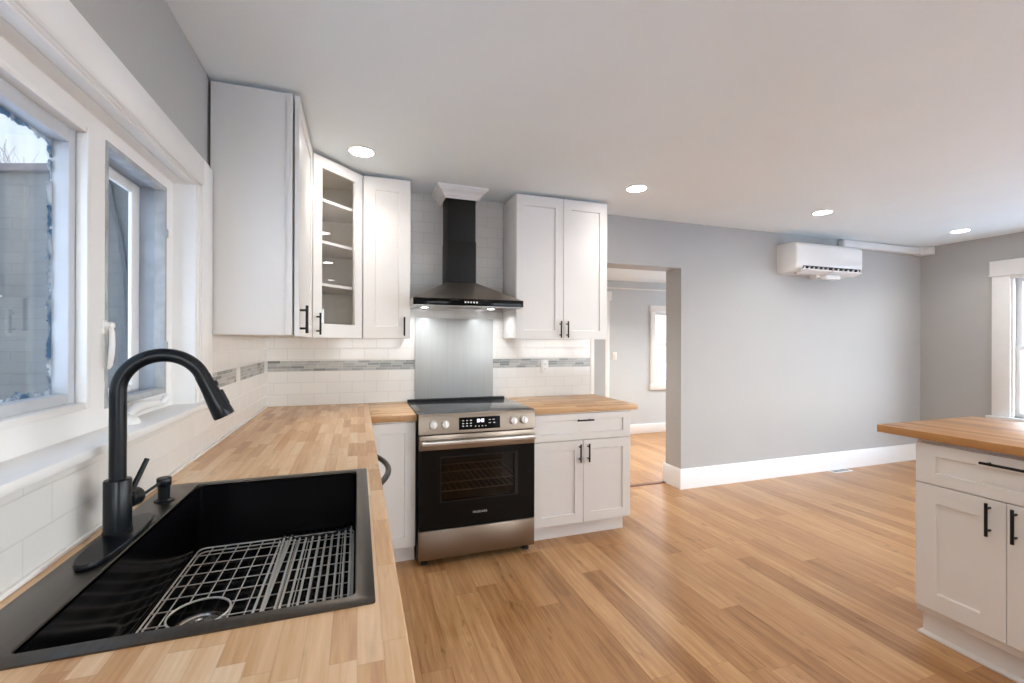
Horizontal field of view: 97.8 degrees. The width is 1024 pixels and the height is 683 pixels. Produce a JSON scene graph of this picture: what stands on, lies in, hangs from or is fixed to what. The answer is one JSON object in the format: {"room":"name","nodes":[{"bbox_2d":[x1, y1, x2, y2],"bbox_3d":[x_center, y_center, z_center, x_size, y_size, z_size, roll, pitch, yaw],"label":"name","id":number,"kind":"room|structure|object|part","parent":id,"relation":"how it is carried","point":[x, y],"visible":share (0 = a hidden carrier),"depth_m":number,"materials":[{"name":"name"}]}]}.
{"room":"kitchen","nodes":[
{"label":"kitchen","id":0,"kind":"room"},
{"bbox_2d":[69,0,254,336],"bbox_3d":[-1.203,0.123,1.357,0.170,2.515,8.550,0,0,-19],"label":"wall","id":1,"kind":"structure","parent":0,"point":[145,36],"depth_m":1.46,"materials":[{"name":"grey paint"}]},
{"bbox_2d":[0,0,212,497],"bbox_3d":[-1.052,-0.225,0.997,0.218,1.010,1.850,0,0,-19],"label":"window","id":2,"kind":"structure","parent":1,"relation":"in","point":[59,79],"depth_m":1.17,"materials":[{"name":"white paint"}]},
{"bbox_3d":[-1.030,-0.185,0.770,0.002,0.643,0.736,0,0,-19],"label":"pane","id":3,"kind":"part","parent":2,"relation":"part of","materials":[{"name":"clear glass"}]},
{"bbox_3d":[-1.015,-0.190,0.775,0.039,0.723,0.826,0,0,-19],"label":"sash","id":4,"kind":"part","parent":2,"relation":"part of","materials":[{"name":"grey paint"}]},
{"bbox_3d":[-1.069,-0.177,0.986,0.040,0.855,1.500,0,0,-19],"label":"frame","id":5,"kind":"part","parent":2,"relation":"part of","materials":[{"name":"white paint"}]},
{"bbox_3d":[-1.001,0.251,0.966,0.138,0.022,1.758,0,0,-19],"label":"sill","id":6,"kind":"part","parent":2,"relation":"part of","materials":[{"name":"white paint"}]},
{"bbox_3d":[-1.121,0.009,1.244,0.032,0.137,0.030,0,0,-19],"label":"lock lever","id":7,"kind":"part","parent":2,"relation":"part of","materials":[{"name":"white plastic"}]},
{"bbox_3d":[-1.282,-0.189,1.419,0.012,0.735,0.402,0,0,-19],"label":"sash","id":8,"kind":"part","parent":2,"relation":"part of","materials":[{"name":"white paint"}]},
{"bbox_3d":[-1.166,0.212,1.433,0.060,0.058,0.330,0,0,-19],"label":"crank handle","id":9,"kind":"part","parent":2,"relation":"part of","materials":[{"name":"white plastic"}]},
{"bbox_2d":[0,335,267,592],"bbox_3d":[-1.034,0.235,1.156,0.020,0.530,4.060,0,0,-19],"label":"backsplash","id":10,"kind":"structure","parent":1,"relation":"attached to","point":[38,520],"depth_m":1.07,"materials":[{"name":"white tile"}]},
{"bbox_2d":[0,401,403,601],"bbox_3d":[-0.583,0.446,1.312,0.935,0.011,4.060,0,0,-19],"label":"trim","id":11,"kind":"structure","parent":1,"relation":"attached to","point":[42,567],"depth_m":1.00,"materials":[{"name":"white paint"}]},
{"bbox_2d":[213,362,263,387],"bbox_3d":[-1.477,0.172,2.443,0.020,0.073,1.118,0,0,-19],"label":"trim","id":12,"kind":"structure","parent":1,"relation":"attached to","point":[226,377],"depth_m":2.27,"materials":[{"name":"tile"}]},
{"bbox_2d":[210,81,312,337],"bbox_3d":[-1.207,-0.568,2.259,0.382,1.089,0.628,0,0,-19],"label":"upper cabinet","id":13,"kind":"object","parent":1,"relation":"attached to","point":[261,153],"visible":0.96,"depth_m":1.97,"materials":[{"name":"white paint"}]},
{"bbox_3d":[-0.999,-0.571,2.002,0.027,1.083,0.004,0,0,-19],"label":"trim","id":14,"kind":"part","parent":13,"relation":"part of","materials":[{"name":"white paint"}]},
{"bbox_3d":[-1.070,-0.566,2.306,0.019,1.085,0.612,0,0,-19],"label":"door","id":15,"kind":"part","parent":13,"relation":"part of","materials":[{"name":"white paint"}]},
{"bbox_3d":[-0.957,-0.102,2.058,0.036,0.128,0.013,0,0,-19],"label":"handle","id":16,"kind":"part","parent":13,"relation":"part of","materials":[{"name":"black metal"}]},
{"bbox_2d":[267,215,919,468],"bbox_3d":[1.651,0.134,4.355,7.180,2.515,0.220,0,0,-19],"label":"wall","id":17,"kind":"structure","parent":0,"point":[762,363],"depth_m":4.57,"materials":[{"name":"grey paint"}]},
{"bbox_2d":[255,152,362,337],"bbox_3d":[-1.290,-0.568,2.888,0.613,1.089,0.614,0,0,-19],"label":"upper cabinet","id":18,"kind":"object","parent":17,"relation":"attached to","point":[337,195],"visible":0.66,"depth_m":2.95,"materials":[{"name":"white paint"}]},
{"bbox_3d":[-1.136,-0.104,2.631,0.036,0.128,0.011,0,0,26],"label":"handle","id":19,"kind":"part","parent":18,"relation":"part of","materials":[{"name":"black metal"}]},
{"bbox_2d":[322,198,352,223],"bbox_3d":[-1.290,-0.863,2.891,0.577,0.018,0.574,0,0,-19],"label":"shelf","id":20,"kind":"object","parent":18,"relation":"attached to","point":[332,213],"depth_m":2.98,"materials":[{"name":"white paint"}]},
{"bbox_2d":[322,240,352,258],"bbox_3d":[-1.291,-0.608,2.890,0.577,0.018,0.574,0,0,-19],"label":"shelf","id":21,"kind":"object","parent":18,"relation":"attached to","point":[330,250],"depth_m":2.97,"materials":[{"name":"white paint"}]},
{"bbox_2d":[322,283,352,294],"bbox_3d":[-1.291,-0.348,2.890,0.577,0.018,0.574,0,0,-19],"label":"shelf","id":22,"kind":"object","parent":18,"relation":"attached to","point":[327,289],"depth_m":2.96,"materials":[{"name":"white paint"}]},
{"bbox_3d":[-1.088,-0.565,2.799,0.019,1.085,0.400,0,0,25],"label":"door","id":23,"kind":"part","parent":18,"relation":"part of","materials":[{"name":"white paint"}]},
{"bbox_2d":[362,176,410,337],"bbox_3d":[-0.892,-0.566,3.163,0.310,1.089,0.357,0,0,-19],"label":"upper cabinet","id":24,"kind":"object","parent":17,"relation":"attached to","point":[386,201],"visible":0.99,"depth_m":3.04,"materials":[{"name":"white paint"}]},
{"bbox_2d":[267,193,589,406],"bbox_3d":[-0.504,-0.313,3.491,2.540,1.635,0.010,0,0,-19],"label":"backsplash","id":25,"kind":"structure","parent":17,"relation":"attached to","point":[426,236],"depth_m":3.42,"materials":[{"name":"white tile"}]},
{"bbox_2d":[268,358,589,371],"bbox_3d":[-0.503,0.176,3.491,2.500,0.073,0.010,0,0,-19],"label":"trim","id":26,"kind":"structure","parent":17,"relation":"attached to","point":[342,365],"depth_m":3.32,"materials":[{"name":"tile"}]},
{"bbox_2d":[415,318,492,398],"bbox_3d":[-0.448,0.138,3.505,0.617,0.635,0.020,0,0,-19],"label":"backsplash","id":27,"kind":"structure","parent":17,"relation":"attached to","point":[454,357],"depth_m":3.49,"materials":[{"name":"silver metal"}]},
{"bbox_2d":[410,198,522,311],"bbox_3d":[-0.359,-0.661,3.267,0.766,0.848,0.484,0,0,-19],"label":"range hood","id":28,"kind":"object","parent":17,"relation":"attached to","point":[459,290],"visible":0.93,"depth_m":3.29,"materials":[{"name":"black metal"}]},
{"bbox_2d":[432,182,488,205],"bbox_3d":[-0.395,-1.089,3.369,0.378,0.080,0.288,0,0,-19],"label":"trim","id":29,"kind":"structure","parent":28,"relation":"attached to","point":[442,191],"depth_m":3.27,"materials":[{"name":"white paint"}]},
{"bbox_3d":[-0.283,-0.266,3.045,0.766,0.046,0.012,0,0,-19],"label":"panel","id":30,"kind":"part","parent":28,"relation":"part of","materials":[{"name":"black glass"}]},
{"bbox_2d":[541,360,547,372],"bbox_3d":[0.274,0.209,3.748,0.070,0.114,0.010,0,0,-19],"label":"wall outlet","id":31,"kind":"object","parent":17,"relation":"attached to","point":[544,363],"visible":1,"depth_m":3.74,"materials":[{"name":"white plastic"}]},
{"bbox_2d":[503,194,606,338],"bbox_3d":[0.352,-0.562,3.591,0.775,1.089,0.357,0,0,-19],"label":"upper cabinet","id":32,"kind":"object","parent":17,"relation":"attached to","point":[555,249],"visible":1,"depth_m":3.45,"materials":[{"name":"white paint"}]},
{"bbox_3d":[0.212,-0.561,3.402,0.384,1.085,0.019,0,0,-19],"label":"door","id":33,"kind":"part","parent":32,"relation":"part of","materials":[{"name":"white paint"}]},
{"bbox_3d":[0.578,-0.560,3.528,0.384,1.085,0.019,0,0,-19],"label":"door","id":34,"kind":"part","parent":32,"relation":"part of","materials":[{"name":"white paint"}]},
{"bbox_2d":[590,339,593,393],"bbox_3d":[0.698,0.214,3.903,0.040,0.490,0.014,0,0,-19],"label":"trim","id":35,"kind":"structure","parent":17,"relation":"attached to","point":[591,340],"depth_m":3.90,"materials":[{"name":"white paint"}]},
{"bbox_2d":[630,481,665,486],"bbox_3d":[1.137,1.385,4.294,0.815,0.011,0.056,0,0,-19],"label":"trim","id":36,"kind":"structure","parent":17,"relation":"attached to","point":[656,482],"depth_m":4.34,"materials":[{"name":"brown wood"}]},
{"bbox_2d":[663,443,915,489],"bbox_3d":[3.186,1.303,4.884,3.485,0.188,0.260,0,0,-19],"label":"baseboard","id":37,"kind":"structure","parent":17,"relation":"attached to","point":[687,478],"depth_m":4.61,"materials":[{"name":"white paint"}]},
{"bbox_2d":[777,242,861,279],"bbox_3d":[3.221,-0.816,4.649,0.945,0.358,0.248,0,0,-19],"label":"air conditioner","id":38,"kind":"object","parent":17,"relation":"attached to","point":[811,260],"visible":1,"depth_m":4.54,"materials":[{"name":"white plastic"}]},
{"bbox_2d":[838,239,934,256],"bbox_3d":[4.260,-1.064,5.059,1.395,0.096,0.150,0,0,-19],"label":"cover","id":39,"kind":"object","parent":17,"relation":"attached to","point":[868,246],"visible":0.94,"depth_m":5.09,"materials":[{"name":"white plastic"}]},
{"bbox_2d":[165,0,1023,246],"bbox_3d":[2.593,-1.164,1.250,7.430,0.080,6.275,0,0,-19],"label":"ceiling","id":40,"kind":"structure","parent":0,"point":[903,120],"depth_m":2.07,"materials":[{"name":"paint"}]},
{"bbox_2d":[347,145,375,157],"bbox_3d":[-0.897,-1.130,2.663,0.166,0.004,0.166,0,0,-19],"label":"recessed light","id":41,"kind":"object","parent":40,"relation":"in","point":[356,150],"visible":1,"depth_m":2.65,"materials":[{"name":"white plastic"}]},
{"bbox_2d":[625,184,647,192],"bbox_3d":[0.917,-1.124,3.288,0.166,0.004,0.166,0,0,-19],"label":"recessed light","id":42,"kind":"object","parent":40,"relation":"in","point":[633,188],"visible":1,"depth_m":3.28,"materials":[{"name":"white plastic"}]},
{"bbox_2d":[811,210,833,215],"bbox_3d":[2.696,-1.119,3.880,0.166,0.004,0.166,0,0,-19],"label":"recessed light","id":43,"kind":"object","parent":40,"relation":"in","point":[821,212],"visible":1,"depth_m":3.87,"materials":[{"name":"white plastic"}]},
{"bbox_2d":[949,229,971,232],"bbox_3d":[4.518,-1.113,4.503,0.166,0.004,0.166,0,0,-19],"label":"recessed light","id":44,"kind":"object","parent":40,"relation":"in","point":[959,230],"visible":1,"depth_m":4.51,"materials":[{"name":"white plastic"}]},
{"bbox_2d":[607,280,665,424],"bbox_3d":[2.008,0.095,5.790,5.570,2.600,2.260,0,0,-19],"label":"wall","id":45,"kind":"structure","parent":0,"point":[629,375],"depth_m":6.76,"materials":[{"name":"grey paint"}]},
{"bbox_2d":[605,291,611,397],"bbox_3d":[0.945,0.327,6.457,1.075,2.130,0.106,0,0,-19],"label":"door frame","id":46,"kind":"structure","parent":45,"relation":"in","point":[609,294],"depth_m":6.58,"materials":[{"name":"white paint"}]},
{"bbox_2d":[612,352,616,359],"bbox_3d":[1.525,0.215,6.631,0.075,0.118,0.014,0,0,-19],"label":"light switch","id":47,"kind":"object","parent":45,"relation":"attached to","point":[614,354],"visible":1,"depth_m":6.63,"materials":[{"name":"white plastic"}]},
{"bbox_2d":[607,287,665,290],"bbox_3d":[1.700,-0.790,6.692,5.170,0.020,0.014,0,0,-19],"label":"trim","id":48,"kind":"structure","parent":45,"relation":"attached to","point":[607,287],"depth_m":6.73,"materials":[{"name":"white paint"}]},
{"bbox_2d":[630,423,665,433],"bbox_3d":[2.799,1.328,7.068,2.835,0.140,0.018,0,0,-19],"label":"baseboard","id":49,"kind":"structure","parent":45,"relation":"attached to","point":[653,427],"depth_m":6.80,"materials":[{"name":"white paint"}]},
{"bbox_2d":[649,306,665,389],"bbox_3d":[2.530,0.098,7.030,0.935,1.290,0.145,0,0,-19],"label":"window","id":50,"kind":"structure","parent":45,"relation":"in","point":[661,384],"depth_m":6.84,"materials":[{"name":"white paint"}]},
{"bbox_3d":[2.518,0.098,7.068,0.730,1.100,0.065,0,0,-19],"label":"sash","id":51,"kind":"part","parent":50,"relation":"part of","materials":[{"name":"white paint"}]},
{"bbox_2d":[607,268,665,282],"bbox_3d":[2.011,-0.945,5.791,5.570,0.080,2.260,0,0,-19],"label":"ceiling","id":52,"kind":"structure","parent":0,"point":[616,274],"depth_m":6.13,"materials":[{"name":"paint"}]},
{"bbox_2d":[395,432,1016,682],"bbox_3d":[2.182,1.431,2.417,7.430,0.080,8.750,0,0,-19],"label":"floor","id":53,"kind":"structure","parent":0,"point":[810,577],"depth_m":2.42,"materials":[{"name":"brown wood"}]},
{"bbox_2d":[377,454,390,484],"bbox_3d":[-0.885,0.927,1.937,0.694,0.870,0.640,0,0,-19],"label":"handle","id":54,"kind":"object","parent":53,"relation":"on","point":[381,459],"visible":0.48,"depth_m":2.00,"materials":[{"name":"black metal"}]},
{"bbox_2d":[372,421,415,561],"bbox_3d":[-0.835,0.937,3.013,0.294,0.892,0.677,0,0,-19],"label":"base cabinet","id":55,"kind":"object","parent":53,"relation":"on","point":[395,442],"visible":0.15,"depth_m":2.75,"materials":[{"name":"white paint"}]},
{"bbox_2d":[369,402,416,422],"bbox_3d":[-0.822,0.472,3.027,0.272,0.037,0.659,0,0,-19],"label":"countertop","id":56,"kind":"structure","parent":55,"relation":"on","point":[383,412],"depth_m":2.85,"materials":[{"name":"brown wood"}]},
{"bbox_2d":[407,396,535,565],"bbox_3d":[-0.309,0.911,3.127,0.764,0.948,0.745,0,0,-19],"label":"range","id":57,"kind":"object","parent":53,"relation":"on","point":[474,466],"visible":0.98,"depth_m":2.83,"materials":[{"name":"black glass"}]},
{"bbox_3d":[-0.479,0.511,2.726,0.051,0.051,0.027,0,0,-19],"label":"knob","id":58,"kind":"part","parent":57,"relation":"part of","materials":[{"name":"silver metal"}]},
{"bbox_3d":[-0.410,0.511,2.750,0.051,0.051,0.027,0,0,-19],"label":"knob","id":59,"kind":"part","parent":57,"relation":"part of","materials":[{"name":"silver metal"}]},
{"bbox_2d":[407,397,533,414],"bbox_3d":[-0.316,0.451,3.151,0.764,0.009,0.635,0,0,-19],"label":"cooktop","id":60,"kind":"object","parent":57,"relation":"in","point":[464,405],"depth_m":3.06,"materials":[{"name":"black glass"}]},
{"bbox_3d":[-0.216,1.251,2.853,0.754,0.176,0.045,0,0,-19],"label":"storage drawer","id":61,"kind":"part","parent":57,"relation":"part of","materials":[{"name":"metal"}]},
{"bbox_3d":[-0.214,0.509,2.855,0.758,0.122,0.052,0,0,-19],"label":"control panel","id":62,"kind":"part","parent":57,"relation":"part of","materials":[{"name":"metal"}]},
{"bbox_2d":[418,428,535,531],"bbox_3d":[-0.281,0.868,3.047,0.754,0.582,0.575,0,0,-19],"label":"oven","id":63,"kind":"object","parent":57,"relation":"in","point":[475,478],"depth_m":2.82,"materials":[{"name":"glass"}]},
{"bbox_3d":[0.011,0.512,2.895,0.051,0.051,0.027,0,0,-19],"label":"knob","id":64,"kind":"part","parent":57,"relation":"part of","materials":[{"name":"silver metal"}]},
{"bbox_3d":[0.080,0.513,2.919,0.051,0.051,0.027,0,0,-19],"label":"knob","id":65,"kind":"part","parent":57,"relation":"part of","materials":[{"name":"silver metal"}]},
{"bbox_2d":[533,410,629,540],"bbox_3d":[0.405,0.942,3.440,0.783,0.890,0.677,0,0,-19],"label":"base cabinet","id":66,"kind":"object","parent":53,"relation":"on","point":[582,459],"visible":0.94,"depth_m":3.16,"materials":[{"name":"white paint"}]},
{"bbox_3d":[0.318,0.985,3.100,0.384,0.578,0.019,0,0,-19],"label":"door","id":67,"kind":"part","parent":66,"relation":"part of","materials":[{"name":"white paint"}]},
{"bbox_2d":[507,394,637,414],"bbox_3d":[0.424,0.478,3.456,0.833,0.037,0.659,0,0,-19],"label":"countertop","id":68,"kind":"structure","parent":66,"relation":"on","point":[590,402],"depth_m":3.30,"materials":[{"name":"brown wood"}]},
{"bbox_3d":[0.478,0.782,3.126,0.012,0.128,0.036,0,0,-19],"label":"handle","id":69,"kind":"part","parent":66,"relation":"part of","materials":[{"name":"black metal"}]},
{"bbox_3d":[0.502,0.599,3.163,0.771,0.183,0.019,0,0,-19],"label":"drawer","id":70,"kind":"part","parent":66,"relation":"part of","materials":[{"name":"white paint"}]},
{"bbox_3d":[0.542,0.782,3.148,0.012,0.128,0.036,0,0,-19],"label":"handle","id":71,"kind":"part","parent":66,"relation":"part of","materials":[{"name":"black metal"}]},
{"bbox_3d":[0.683,0.986,3.226,0.384,0.578,0.019,0,0,-19],"label":"door","id":72,"kind":"part","parent":66,"relation":"part of","materials":[{"name":"white paint"}]},
{"bbox_2d":[828,468,852,472],"bbox_3d":[3.548,1.395,4.824,0.260,0.006,0.090,0,0,-19],"label":"floor vent","id":73,"kind":"object","parent":53,"relation":"in","point":[844,469],"visible":1,"depth_m":4.82,"materials":[{"name":"white plastic"}]},
{"bbox_2d":[916,439,1023,682],"bbox_3d":[2.317,0.923,1.930,0.716,0.936,0.649,0,0,-19],"label":"base cabinet","id":74,"kind":"object","parent":53,"relation":"on","point":[970,501],"visible":0.99,"depth_m":1.93,"materials":[{"name":"white paint"}]},
{"bbox_3d":[1.972,0.948,1.972,0.019,0.573,0.313,0,0,-19],"label":"door","id":75,"kind":"part","parent":74,"relation":"part of","materials":[{"name":"white paint"}]},
{"bbox_3d":[2.024,0.565,1.824,0.019,0.183,0.628,0,0,-19],"label":"drawer","id":76,"kind":"part","parent":74,"relation":"part of","materials":[{"name":"white paint"}]},
{"bbox_3d":[2.339,1.382,1.938,0.607,0.018,0.649,0,0,-19],"label":"shoe moulding","id":77,"kind":"part","parent":74,"relation":"part of","materials":[{"name":"white paint"}]},
{"bbox_3d":[2.349,0.463,1.933,0.635,0.016,0.625,0,0,-19],"label":"rail","id":78,"kind":"part","parent":74,"relation":"part of","materials":[{"name":"white paint"}]},
{"bbox_3d":[1.981,0.742,1.862,0.036,0.138,0.012,0,0,-19],"label":"handle","id":79,"kind":"part","parent":74,"relation":"part of","materials":[{"name":"black metal"}]},
{"bbox_3d":[2.003,0.510,1.803,0.036,0.012,0.170,0,0,-19],"label":"handle","id":80,"kind":"part","parent":74,"relation":"part of","materials":[{"name":"black metal"}]},
{"bbox_3d":[2.007,0.742,1.787,0.036,0.138,0.012,0,0,-19],"label":"handle","id":81,"kind":"part","parent":74,"relation":"part of","materials":[{"name":"black metal"}]},
{"bbox_3d":[2.074,0.948,1.674,0.019,0.573,0.313,0,0,-19],"label":"door","id":82,"kind":"part","parent":74,"relation":"part of","materials":[{"name":"white paint"}]},
{"bbox_3d":[-0.258,0.935,-0.012,0.630,0.892,1.285,0,0,-19],"label":"base cabinet","id":83,"kind":"object","parent":53,"relation":"on","visible":0},
{"bbox_2d":[0,403,415,682],"bbox_3d":[-0.710,0.470,1.267,0.662,0.037,4.059,0,0,-19],"label":"countertop","id":84,"kind":"structure","parent":83,"relation":"on","point":[366,643],"depth_m":0.70,"materials":[{"name":"beige wood"}]},
{"bbox_2d":[72,348,233,570],"bbox_3d":[-0.803,0.232,1.032,0.250,0.431,0.290,0,0,-19],"label":"faucet","id":85,"kind":"object","parent":84,"relation":"on","point":[120,494],"visible":1,"depth_m":1.02,"materials":[{"name":"black metal"}]},
{"bbox_3d":[-0.884,0.441,1.004,0.068,0.011,0.290,0,0,-19],"label":"deck plate","id":86,"kind":"part","parent":85,"relation":"part of","materials":[{"name":"black metal"}]},
{"bbox_3d":[-0.905,0.371,1.064,0.043,0.043,0.035,0,0,-1],"label":"handle","id":87,"kind":"part","parent":85,"relation":"part of","materials":[{"name":"black metal"}]},
{"bbox_3d":[-0.900,0.320,1.080,0.012,0.071,0.043,0,0,17],"label":"lever","id":88,"kind":"part","parent":85,"relation":"part of","materials":[{"name":"black metal"}]},
{"bbox_3d":[-0.836,0.169,1.065,0.191,0.305,0.032,0,0,-31],"label":"spout","id":89,"kind":"part","parent":85,"relation":"part of","materials":[{"name":"black metal"}]},
{"bbox_2d":[0,468,374,670],"bbox_3d":[-0.656,0.564,1.081,0.593,0.232,0.859,0,0,-19],"label":"sink","id":90,"kind":"object","parent":84,"relation":"in","point":[68,613],"visible":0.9,"depth_m":1.15,"materials":[{"name":"black stone"}]},
{"bbox_2d":[145,476,173,503],"bbox_3d":[-0.965,0.414,1.219,0.047,0.066,0.124,0,0,-19],"label":"soap dispenser","id":91,"kind":"object","parent":90,"relation":"on","point":[163,484],"visible":0.96,"depth_m":1.24,"materials":[{"name":"black metal"}]},
{"bbox_2d":[135,530,353,632],"bbox_3d":[-0.629,0.659,1.095,0.454,0.036,0.781,0,0,-19],"label":"grid","id":92,"kind":"object","parent":90,"relation":"in","point":[192,591],"visible":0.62,"depth_m":1.22,"materials":[{"name":"metal"}]},
{"bbox_2d":[251,526,351,612],"bbox_3d":[-0.548,0.631,1.199,0.219,0.022,0.584,0,0,-19],"label":"drying rack","id":93,"kind":"object","parent":90,"relation":"in","point":[275,572],"visible":0.53,"depth_m":1.24,"materials":[{"name":"metal"}]},
{"bbox_3d":[-0.648,0.637,1.162,0.007,0.007,0.580,0,0,-19],"label":"rod","id":94,"kind":"part","parent":93,"relation":"part of","materials":[{"name":"metal"}]},
{"bbox_3d":[-0.633,0.631,1.169,0.007,0.007,0.584,0,0,-20],"label":"rod","id":95,"kind":"part","parent":93,"relation":"part of","materials":[{"name":"metal"}]},
{"bbox_3d":[-0.624,0.631,1.172,0.018,0.007,0.584,0,0,-19],"label":"rod","id":96,"kind":"part","parent":93,"relation":"part of","materials":[{"name":"metal"}]},
{"bbox_3d":[-0.629,0.637,1.169,0.007,0.007,0.580,0,0,-19],"label":"rod","id":97,"kind":"part","parent":93,"relation":"part of","materials":[{"name":"metal"}]},
{"bbox_3d":[-0.605,0.637,1.177,0.007,0.007,0.580,0,0,-20],"label":"rod","id":98,"kind":"part","parent":93,"relation":"part of","materials":[{"name":"metal"}]},
{"bbox_3d":[-0.596,0.637,1.182,0.007,0.007,0.584,0,0,-19],"label":"rod","id":99,"kind":"part","parent":93,"relation":"part of","materials":[{"name":"metal"}]},
{"bbox_3d":[-0.577,0.637,1.187,0.007,0.007,0.580,0,0,-19],"label":"rod","id":100,"kind":"part","parent":93,"relation":"part of","materials":[{"name":"metal"}]},
{"bbox_3d":[-0.559,0.637,1.195,0.007,0.007,0.584,0,0,-19],"label":"rod","id":101,"kind":"part","parent":93,"relation":"part of","materials":[{"name":"metal"}]},
{"bbox_3d":[-0.539,0.637,1.200,0.007,0.007,0.580,0,0,-19],"label":"rod","id":102,"kind":"part","parent":93,"relation":"part of","materials":[{"name":"metal"}]},
{"bbox_3d":[-0.521,0.637,1.208,0.007,0.007,0.584,0,0,-19],"label":"rod","id":103,"kind":"part","parent":93,"relation":"part of","materials":[{"name":"metal"}]},
{"bbox_3d":[-0.501,0.637,1.213,0.007,0.007,0.580,0,0,-19],"label":"rod","id":104,"kind":"part","parent":93,"relation":"part of","materials":[{"name":"metal"}]},
{"bbox_3d":[-0.483,0.633,1.221,0.007,0.007,0.584,0,0,-19],"label":"rod","id":105,"kind":"part","parent":93,"relation":"part of","materials":[{"name":"metal"}]},
{"bbox_3d":[-0.464,0.629,1.226,0.007,0.007,0.580,0,0,-19],"label":"rod","id":106,"kind":"part","parent":93,"relation":"part of","materials":[{"name":"metal"}]},
{"bbox_3d":[-0.448,0.625,1.233,0.007,0.007,0.584,0,0,-19],"label":"rod","id":107,"kind":"part","parent":93,"relation":"part of","materials":[{"name":"metal"}]},
{"bbox_3d":[2.528,0.923,1.317,0.716,0.936,0.644,0,0,-19],"label":"cabinet","id":108,"kind":"object","parent":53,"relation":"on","visible":0},
{"bbox_2d":[877,416,1023,456],"bbox_3d":[2.462,0.437,1.658,0.786,0.036,1.532,0,0,-19],"label":"countertop","id":109,"kind":"structure","parent":108,"relation":"on","point":[995,435],"depth_m":2.09,"materials":[{"name":"brown wood"}]},
{"bbox_2d":[920,232,1023,439],"bbox_3d":[5.571,0.144,3.691,0.200,2.515,8.550,0,0,-19],"label":"wall","id":110,"kind":"structure","parent":0,"point":[956,286],"depth_m":5.01,"materials":[{"name":"grey paint"}]},
{"bbox_2d":[985,258,1023,422],"bbox_3d":[5.330,0.043,4.163,0.190,1.778,1.300,0,0,-19],"label":"window","id":111,"kind":"structure","parent":110,"relation":"in","point":[1006,357],"depth_m":4.62,"materials":[{"name":"white paint"}]},
{"bbox_3d":[5.294,0.857,4.151,0.120,0.150,1.300,0,0,-19],"label":"sill","id":112,"kind":"part","parent":111,"relation":"part of","materials":[{"name":"white paint"}]},
{"bbox_3d":[5.362,0.057,4.175,0.120,1.450,0.960,0,0,-19],"label":"sash","id":113,"kind":"part","parent":111,"relation":"part of","materials":[{"name":"white paint"}]},
{"label":"outside","id":114,"kind":"structure","parent":0,"visible":0},
{"bbox_2d":[656,363,1023,412],"bbox_3d":[-0.005,1.782,-0.002,60.000,0.200,60.000,0,0,-19],"label":"ground","id":115,"kind":"structure","parent":114,"point":[660,367],"depth_m":23.44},
{"bbox_2d":[0,139,49,162],"bbox_3d":[-16.218,-2.931,15.227,6.087,9.176,6.184,0,0,-36],"label":"bare tree","id":116,"kind":"object","parent":115,"relation":"on","point":[4,146],"visible":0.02,"depth_m":15.37,"materials":[{"name":"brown plant"}]},
{"bbox_2d":[0,163,127,401],"bbox_3d":[-11.339,-0.218,5.392,14.140,3.750,0.436,0,0,0],"label":"building","id":117,"kind":"structure","parent":115,"relation":"on","point":[24,327],"depth_m":5.25,"materials":[{"name":"paint"}]}
]}

